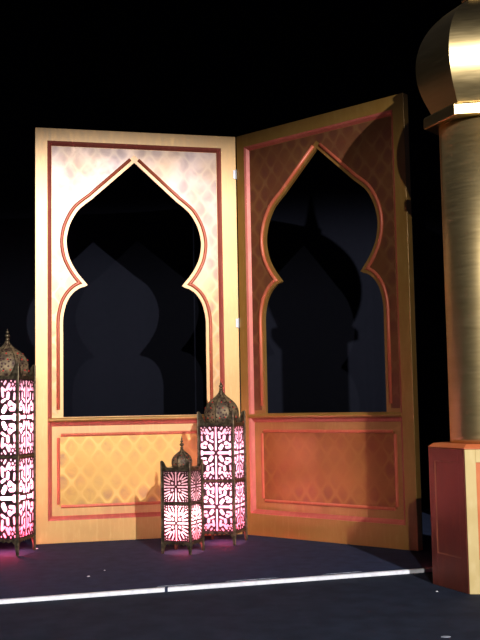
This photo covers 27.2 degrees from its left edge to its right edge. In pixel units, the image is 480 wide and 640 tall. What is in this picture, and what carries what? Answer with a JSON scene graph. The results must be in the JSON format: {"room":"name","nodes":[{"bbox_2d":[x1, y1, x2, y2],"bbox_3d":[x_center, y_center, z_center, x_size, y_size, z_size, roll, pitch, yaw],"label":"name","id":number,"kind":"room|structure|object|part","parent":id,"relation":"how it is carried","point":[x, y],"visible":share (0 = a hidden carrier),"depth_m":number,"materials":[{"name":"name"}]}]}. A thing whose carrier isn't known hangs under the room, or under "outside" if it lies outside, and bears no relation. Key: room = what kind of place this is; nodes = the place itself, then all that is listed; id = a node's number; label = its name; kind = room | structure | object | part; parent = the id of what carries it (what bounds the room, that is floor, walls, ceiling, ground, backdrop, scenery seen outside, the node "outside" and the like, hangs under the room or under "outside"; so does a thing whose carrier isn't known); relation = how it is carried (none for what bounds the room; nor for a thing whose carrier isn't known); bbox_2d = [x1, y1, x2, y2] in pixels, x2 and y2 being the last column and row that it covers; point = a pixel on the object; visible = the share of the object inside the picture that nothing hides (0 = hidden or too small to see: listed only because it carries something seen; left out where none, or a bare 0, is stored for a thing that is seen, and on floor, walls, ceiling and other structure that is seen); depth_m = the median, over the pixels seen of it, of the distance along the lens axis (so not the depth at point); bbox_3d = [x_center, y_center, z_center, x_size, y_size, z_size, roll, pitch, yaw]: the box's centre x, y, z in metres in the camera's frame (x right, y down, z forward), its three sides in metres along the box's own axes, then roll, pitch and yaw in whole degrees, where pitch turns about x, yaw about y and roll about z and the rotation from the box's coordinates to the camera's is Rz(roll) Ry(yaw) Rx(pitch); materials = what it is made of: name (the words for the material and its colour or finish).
{"room":"theater stage","nodes":[
{"label":"theater stage","id":0,"kind":"room"},
{"bbox_2d":[0,0,461,507],"bbox_3d":[-0.015,-0.890,7.463,10.403,4.600,0.107,-1,-5,0],"label":"stage curtain","id":1,"kind":"object","parent":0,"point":[134,341],"visible":0.38,"depth_m":7.46,"materials":[{"name":"black fabric"}]},
{"bbox_2d":[0,508,479,639],"bbox_3d":[0.016,0.854,0.929,14.000,0.014,16.000,-1,-5,0],"label":"floor","id":2,"kind":"structure","parent":0,"point":[400,606],"depth_m":4.14,"materials":[{"name":"black carpet"}]},
{"bbox_2d":[0,329,35,555],"bbox_3d":[-1.271,0.653,5.422,0.249,1.216,0.249,-2,-5,14],"label":"lantern","id":3,"kind":"object","parent":2,"relation":"on","point":[17,386],"visible":1,"depth_m":5.33,"materials":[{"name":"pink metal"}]},
{"bbox_3d":[-1.294,0.522,5.324,0.204,0.409,0.002,-2,-5,11],"label":"cutwork panel","id":4,"kind":"part","parent":3,"relation":"part of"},
{"bbox_3d":[-1.286,0.950,5.287,0.204,0.427,0.002,-2,-5,11],"label":"cutwork panel","id":5,"kind":"part","parent":3,"relation":"part of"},
{"bbox_3d":[-1.201,0.741,5.312,0.065,1.020,0.065,-2,-5,11],"label":"corner post","id":6,"kind":"part","parent":3,"relation":"part of","materials":[{"name":"gold metal"}]},
{"bbox_3d":[-1.164,0.528,5.412,0.002,0.409,0.204,-2,-5,11],"label":"cutwork panel","id":7,"kind":"part","parent":3,"relation":"part of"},
{"bbox_3d":[-1.156,0.956,5.374,0.002,0.427,0.204,-2,-5,11],"label":"cutwork panel","id":8,"kind":"part","parent":3,"relation":"part of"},
{"bbox_3d":[-1.167,0.755,5.482,0.065,1.020,0.065,-2,-5,11],"label":"corner post","id":9,"kind":"part","parent":3,"relation":"part of","materials":[{"name":"gold metal"}]},
{"bbox_2d":[0,587,164,603],"bbox_3d":[-1.100,1.141,3.990,1.641,0.016,0.026,1,-5,-17],"label":"tape","id":10,"kind":"object","parent":2,"relation":"on","point":[161,589],"visible":1,"depth_m":4.12,"materials":[{"name":"white plastic"}]},
{"bbox_2d":[35,127,241,543],"bbox_3d":[-0.606,0.074,5.967,1.224,2.440,0.074,0,-5,-14],"label":"folding screen panel","id":11,"kind":"object","parent":2,"relation":"on","point":[98,478],"visible":0.95,"depth_m":5.91,"materials":[{"name":"beige wood"}]},
{"bbox_3d":[-0.598,0.880,5.891,0.942,0.412,0.003,0,-5,-14],"label":"patterned panel","id":12,"kind":"part","parent":11,"relation":"part of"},
{"bbox_2d":[160,436,204,554],"bbox_3d":[-0.308,0.927,5.308,0.177,0.615,0.177,-3,-5,22],"label":"lantern","id":13,"kind":"object","parent":2,"relation":"on","point":[182,483],"visible":1,"depth_m":5.24,"materials":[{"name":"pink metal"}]},
{"bbox_3d":[-0.390,0.990,5.266,0.048,0.487,0.048,-3,-5,22],"label":"corner post","id":14,"kind":"part","parent":13,"relation":"part of","materials":[{"name":"gold metal"}]},
{"bbox_3d":[-0.338,0.879,5.237,0.143,0.165,0.002,-3,-5,22],"label":"cutwork panel","id":15,"kind":"part","parent":13,"relation":"part of","materials":[{"name":"metal"}]},
{"bbox_3d":[-0.335,1.068,5.220,0.143,0.193,0.002,-3,-5,22],"label":"cutwork panel","id":16,"kind":"part","parent":13,"relation":"part of","materials":[{"name":"metal"}]},
{"bbox_3d":[-0.271,0.983,5.219,0.048,0.487,0.048,-3,-5,22],"label":"corner post","id":17,"kind":"part","parent":13,"relation":"part of","materials":[{"name":"gold metal"}]},
{"bbox_3d":[-0.234,0.881,5.282,0.002,0.165,0.143,-3,-5,22],"label":"cutwork panel","id":18,"kind":"part","parent":13,"relation":"part of","materials":[{"name":"metal"}]},
{"bbox_3d":[-0.230,1.070,5.265,0.002,0.193,0.143,-3,-5,22],"label":"cutwork panel","id":19,"kind":"part","parent":13,"relation":"part of","materials":[{"name":"metal"}]},
{"bbox_3d":[-0.223,0.993,5.338,0.048,0.487,0.048,-3,-5,22],"label":"corner post","id":20,"kind":"part","parent":13,"relation":"part of","materials":[{"name":"gold metal"}]},
{"bbox_2d":[197,382,247,544],"bbox_3d":[-0.102,0.804,5.673,0.222,0.916,0.222,-3,-5,18],"label":"lantern","id":21,"kind":"object","parent":2,"relation":"on","point":[221,438],"visible":0.91,"depth_m":5.58,"materials":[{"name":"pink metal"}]},
{"bbox_3d":[-0.202,0.888,5.614,0.060,0.742,0.060,-3,-5,18],"label":"corner post","id":22,"kind":"part","parent":21,"relation":"part of","materials":[{"name":"gold metal"}]},
{"bbox_3d":[-0.135,0.746,5.580,0.188,0.301,0.002,-3,-5,18],"label":"cutwork panel","id":23,"kind":"part","parent":21,"relation":"part of","materials":[{"name":"metal"}]},
{"bbox_3d":[-0.129,1.044,5.553,0.188,0.275,0.002,-3,-5,18],"label":"cutwork panel","id":24,"kind":"part","parent":21,"relation":"part of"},
{"bbox_3d":[-0.049,0.881,5.564,0.060,0.742,0.060,-3,-5,18],"label":"corner post","id":25,"kind":"part","parent":21,"relation":"part of","materials":[{"name":"gold metal"}]},
{"bbox_3d":[-0.005,0.750,5.645,0.002,0.301,0.188,-3,-5,18],"label":"cutwork panel","id":26,"kind":"part","parent":21,"relation":"part of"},
{"bbox_3d":[0.000,1.048,5.619,0.002,0.275,0.188,-3,-5,18],"label":"cutwork panel","id":27,"kind":"part","parent":21,"relation":"part of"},
{"bbox_3d":[0.001,0.894,5.717,0.060,0.742,0.060,-3,-5,18],"label":"corner post","id":28,"kind":"part","parent":21,"relation":"part of","materials":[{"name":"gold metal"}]},
{"bbox_2d":[225,578,269,581],"bbox_3d":[0.052,1.149,4.397,0.246,0.002,0.011,0,-5,-17],"label":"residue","id":29,"kind":"object","parent":2,"relation":"on","point":[261,578],"visible":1,"depth_m":4.39,"materials":[{"name":"grey"}]},
{"bbox_2d":[168,568,432,591],"bbox_3d":[0.507,1.155,4.490,1.713,0.016,0.026,1,-5,-17],"label":"tape","id":30,"kind":"object","parent":2,"relation":"on","point":[421,570],"visible":0.85,"depth_m":4.40,"materials":[{"name":"white plastic"}]},
{"bbox_2d":[236,93,422,550],"bbox_3d":[0.469,0.031,5.695,1.222,2.440,0.074,-6,-7,42],"label":"folding screen panel","id":31,"kind":"object","parent":2,"relation":"on","point":[352,478],"visible":1,"depth_m":5.58,"materials":[{"name":"orange wood"}]},
{"bbox_3d":[0.486,0.836,5.618,0.942,0.412,0.003,-6,-7,42],"label":"patterned panel","id":32,"kind":"part","parent":31,"relation":"part of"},
{"bbox_2d":[416,0,479,593],"bbox_3d":[1.076,-0.287,4.381,0.472,2.850,0.542,-5,-6,38],"label":"pillar","id":33,"kind":"structure","parent":2,"relation":"on","point":[448,56],"depth_m":4.25,"materials":[{"name":"gold metal"}]},
{"bbox_3d":[0.880,0.795,4.201,0.002,0.386,0.171,1,-5,-22],"label":"panel","id":34,"kind":"part","parent":33,"relation":"part of","materials":[{"name":"red paint"}]},
{"bbox_3d":[0.879,0.838,4.196,0.232,0.584,0.137,-5,-6,38],"label":"frame","id":35,"kind":"part","parent":33,"relation":"part of","materials":[{"name":"red paint"}]},
{"bbox_3d":[1.062,0.822,4.052,0.267,0.584,0.005,-2,-5,8],"label":"frame","id":36,"kind":"part","parent":33,"relation":"part of","materials":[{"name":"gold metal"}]},
{"bbox_3d":[1.062,0.779,4.057,0.171,0.386,0.002,-2,-5,8],"label":"panel","id":37,"kind":"part","parent":33,"relation":"part of","materials":[{"name":"orange paint"}]}
]}

